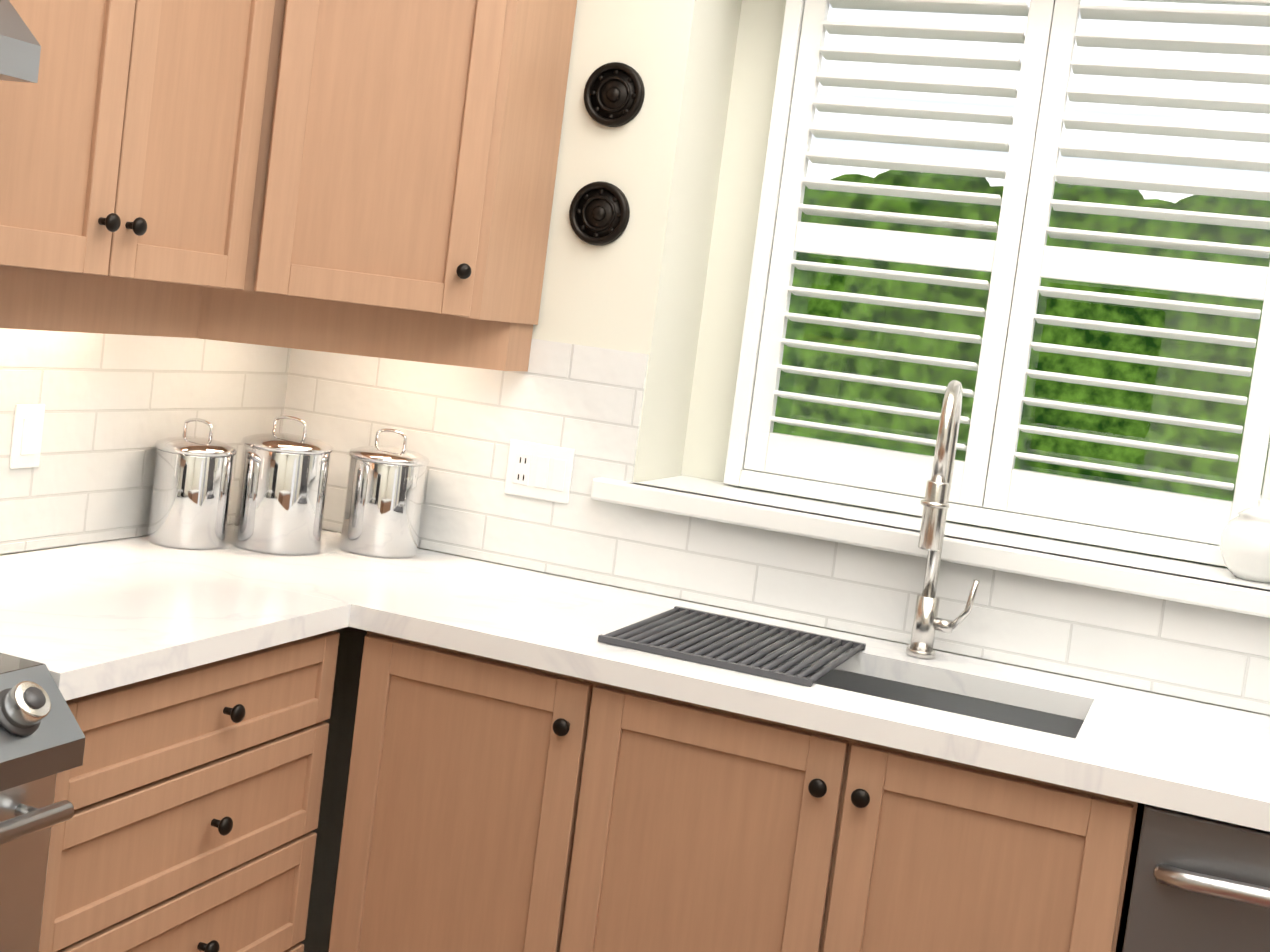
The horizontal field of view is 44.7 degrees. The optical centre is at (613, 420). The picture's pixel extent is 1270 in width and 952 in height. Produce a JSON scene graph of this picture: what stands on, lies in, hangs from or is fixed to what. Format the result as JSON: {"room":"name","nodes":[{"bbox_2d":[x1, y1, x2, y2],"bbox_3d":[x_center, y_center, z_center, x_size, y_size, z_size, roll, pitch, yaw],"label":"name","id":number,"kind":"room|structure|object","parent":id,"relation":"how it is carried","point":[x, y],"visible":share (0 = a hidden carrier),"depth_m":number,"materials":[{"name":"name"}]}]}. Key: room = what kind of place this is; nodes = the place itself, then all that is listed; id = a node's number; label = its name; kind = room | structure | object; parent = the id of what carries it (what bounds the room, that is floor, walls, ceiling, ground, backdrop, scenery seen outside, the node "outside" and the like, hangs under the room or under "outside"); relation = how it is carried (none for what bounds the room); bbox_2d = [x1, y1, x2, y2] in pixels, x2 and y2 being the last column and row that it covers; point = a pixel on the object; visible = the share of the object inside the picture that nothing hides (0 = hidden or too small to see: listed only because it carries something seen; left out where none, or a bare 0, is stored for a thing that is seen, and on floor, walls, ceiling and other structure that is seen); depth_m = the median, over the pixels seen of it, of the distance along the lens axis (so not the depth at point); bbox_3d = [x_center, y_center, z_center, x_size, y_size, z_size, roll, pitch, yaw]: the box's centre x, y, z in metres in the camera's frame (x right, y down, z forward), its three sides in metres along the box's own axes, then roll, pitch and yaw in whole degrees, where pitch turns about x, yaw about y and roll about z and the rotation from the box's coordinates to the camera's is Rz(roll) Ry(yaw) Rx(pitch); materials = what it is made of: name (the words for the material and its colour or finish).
{"room":"kitchen","nodes":[
{"label":"kitchen","id":0,"kind":"room"},
{"bbox_2d":[0,0,1269,951],"bbox_3d":[0.054,0.009,0.239,4.262,2.964,5.701,9,4,22],"label":"wall","id":1,"kind":"structure","parent":0,"point":[630,372],"depth_m":3.03,"materials":[{"name":"white tile"}]},
{"bbox_2d":[9,404,44,468],"bbox_3d":[-0.989,0.027,2.611,0.008,0.109,0.066,9,4,22],"label":"electrical outlet plate","id":2,"kind":"object","parent":1,"relation":"attached to","point":[27,435],"visible":1,"depth_m":2.60,"materials":[{"name":"white plastic"}]},
{"bbox_2d":[0,0,287,303],"bbox_3d":[-0.811,-0.592,2.374,0.335,0.729,0.753,9,4,22],"label":"upper cabinet","id":3,"kind":"object","parent":1,"relation":"attached to","point":[138,156],"depth_m":2.38,"materials":[{"name":"brown wood"}]},
{"bbox_2d":[0,0,40,82],"bbox_3d":[-1.064,-0.542,1.617,0.446,0.209,0.823,9,4,22],"label":"range hood","id":4,"kind":"object","parent":3,"relation":"attached to","point":[20,48],"visible":1,"depth_m":1.90,"materials":[{"name":"silver metal"}]},
{"bbox_2d":[256,0,576,331],"bbox_3d":[-0.479,-0.624,2.867,0.570,0.807,0.627,9,4,22],"label":"upper cabinet","id":5,"kind":"object","parent":1,"relation":"attached to","point":[373,178],"depth_m":2.75,"materials":[{"name":"brown wood"}]},
{"bbox_2d":[504,439,574,503],"bbox_3d":[-0.149,0.102,3.081,0.142,0.110,0.008,9,4,22],"label":"outlet","id":6,"kind":"object","parent":1,"relation":"attached to","point":[539,471],"visible":1,"depth_m":3.08,"materials":[{"name":"white plastic"}]},
{"bbox_2d":[569,181,629,245],"bbox_3d":[-0.029,-0.405,3.027,0.125,0.125,0.019,9,4,22],"label":"wall medallion","id":7,"kind":"object","parent":1,"relation":"attached to","point":[599,213],"visible":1,"depth_m":3.02,"materials":[{"name":"brown metal"}]},
{"bbox_2d":[584,62,644,126],"bbox_3d":[0.000,-0.635,3.011,0.125,0.125,0.019,9,4,22],"label":"wall medallion","id":8,"kind":"object","parent":1,"relation":"attached to","point":[614,94],"visible":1,"depth_m":3.01,"materials":[{"name":"brown metal"}]},
{"bbox_2d":[591,475,1269,617],"bbox_3d":[0.744,0.242,2.858,1.586,0.043,0.316,9,4,22],"label":"window sill","id":9,"kind":"structure","parent":1,"relation":"in","point":[1173,579],"depth_m":2.81,"materials":[{"name":"white"}]},
{"bbox_2d":[1219,499,1269,582],"bbox_3d":[1.127,0.207,2.690,0.129,0.142,0.129,9,4,22],"label":"pot","id":10,"kind":"object","parent":9,"relation":"on","point":[1244,545],"visible":1,"depth_m":2.65,"materials":[{"name":"white ceramic"}]},
{"bbox_2d":[723,0,1269,566],"bbox_3d":[0.790,-0.359,2.972,1.043,1.135,0.098,9,4,22],"label":"window shutters","id":11,"kind":"object","parent":1,"relation":"attached to","point":[1019,258],"visible":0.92,"depth_m":2.95,"materials":[{"name":"white wood"}]},
{"bbox_3d":[-0.130,1.477,0.341,4.262,0.095,5.701,9,4,22],"label":"floor","id":12,"kind":"structure","parent":0,"visible":0},
{"bbox_2d":[0,653,85,951],"bbox_3d":[-1.113,0.733,1.708,0.643,0.945,0.731,9,4,22],"label":"range","id":13,"kind":"object","parent":12,"relation":"on","point":[42,740],"visible":1,"depth_m":1.86,"materials":[{"name":"grey metal"}]},
{"bbox_2d":[39,631,339,951],"bbox_3d":[-0.872,0.747,2.398,0.577,0.882,0.691,9,4,22],"label":"base cabinet","id":14,"kind":"object","parent":12,"relation":"on","point":[192,795],"visible":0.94,"depth_m":2.29,"materials":[{"name":"brown wood"}]},
{"bbox_2d":[0,545,350,700],"bbox_3d":[-0.827,0.289,2.351,0.571,0.038,0.680,9,4,22],"label":"countertop","id":15,"kind":"structure","parent":14,"relation":"on","point":[79,621],"depth_m":2.33,"materials":[{"name":"white stone"}]},
{"bbox_2d":[328,631,1144,951],"bbox_3d":[0.196,0.865,2.633,1.245,0.882,0.597,9,4,22],"label":"base cabinet","id":16,"kind":"object","parent":12,"relation":"on","point":[494,805],"visible":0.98,"depth_m":2.39,"materials":[{"name":"brown wood"}]},
{"bbox_2d":[76,524,1269,831],"bbox_3d":[0.221,0.485,2.619,2.366,0.203,0.597,9,4,22],"label":"countertop","id":17,"kind":"structure","parent":16,"relation":"on","point":[1188,756],"depth_m":2.51,"materials":[{"name":"white stone"}]},
{"bbox_2d":[147,418,236,548],"bbox_3d":[-0.794,0.114,2.917,0.152,0.237,0.152,9,4,22],"label":"canister","id":18,"kind":"object","parent":17,"relation":"on","point":[191,489],"visible":1,"depth_m":2.86,"materials":[{"name":"silver metal"}]},
{"bbox_2d":[233,415,333,554],"bbox_3d":[-0.638,0.119,2.991,0.176,0.256,0.176,9,4,22],"label":"canister","id":19,"kind":"object","parent":17,"relation":"on","point":[282,491],"visible":1,"depth_m":2.92,"materials":[{"name":"silver metal"}]},
{"bbox_2d":[340,428,429,557],"bbox_3d":[-0.456,0.139,3.092,0.163,0.247,0.163,9,4,22],"label":"canister","id":20,"kind":"object","parent":17,"relation":"on","point":[383,501],"visible":1,"depth_m":3.03,"materials":[{"name":"silver metal"}]},
{"bbox_2d":[598,606,865,686],"bbox_3d":[0.209,0.376,2.608,0.357,0.010,0.372,9,4,22],"label":"drying rack","id":21,"kind":"object","parent":17,"relation":"on","point":[652,634],"visible":1,"depth_m":2.58,"materials":[{"name":"grey metal"}]},
{"bbox_2d":[906,380,979,658],"bbox_3d":[0.569,0.178,2.621,0.111,0.490,0.210,9,4,22],"label":"faucet","id":22,"kind":"object","parent":17,"relation":"on","point":[927,622],"visible":1,"depth_m":2.67,"materials":[{"name":"silver metal"}]},
{"bbox_2d":[1122,804,1269,951],"bbox_3d":[1.008,0.992,2.292,0.516,0.879,0.616,9,4,22],"label":"dishwasher","id":23,"kind":"object","parent":12,"relation":"on","point":[1201,884],"visible":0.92,"depth_m":2.10,"materials":[{"name":"grey metal"}]},
{"label":"outside","id":24,"kind":"structure","parent":0,"visible":0},
{"bbox_2d":[807,0,1269,499],"bbox_3d":[2.544,-1.069,5.868,13.258,6.629,0.047,9,4,22],"label":"sky","id":25,"kind":"structure","parent":24,"point":[1089,27],"depth_m":6.13,"materials":[{"name":"white"}]},
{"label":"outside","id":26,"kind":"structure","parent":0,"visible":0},
{"bbox_2d":[773,170,1269,501],"bbox_3d":[-0.764,0.162,5.574,5.854,2.463,0.379,9,4,22],"label":"hedge","id":27,"kind":"object","parent":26,"point":[1081,309],"depth_m":4.54,"materials":[{"name":"green plant"}]}
]}

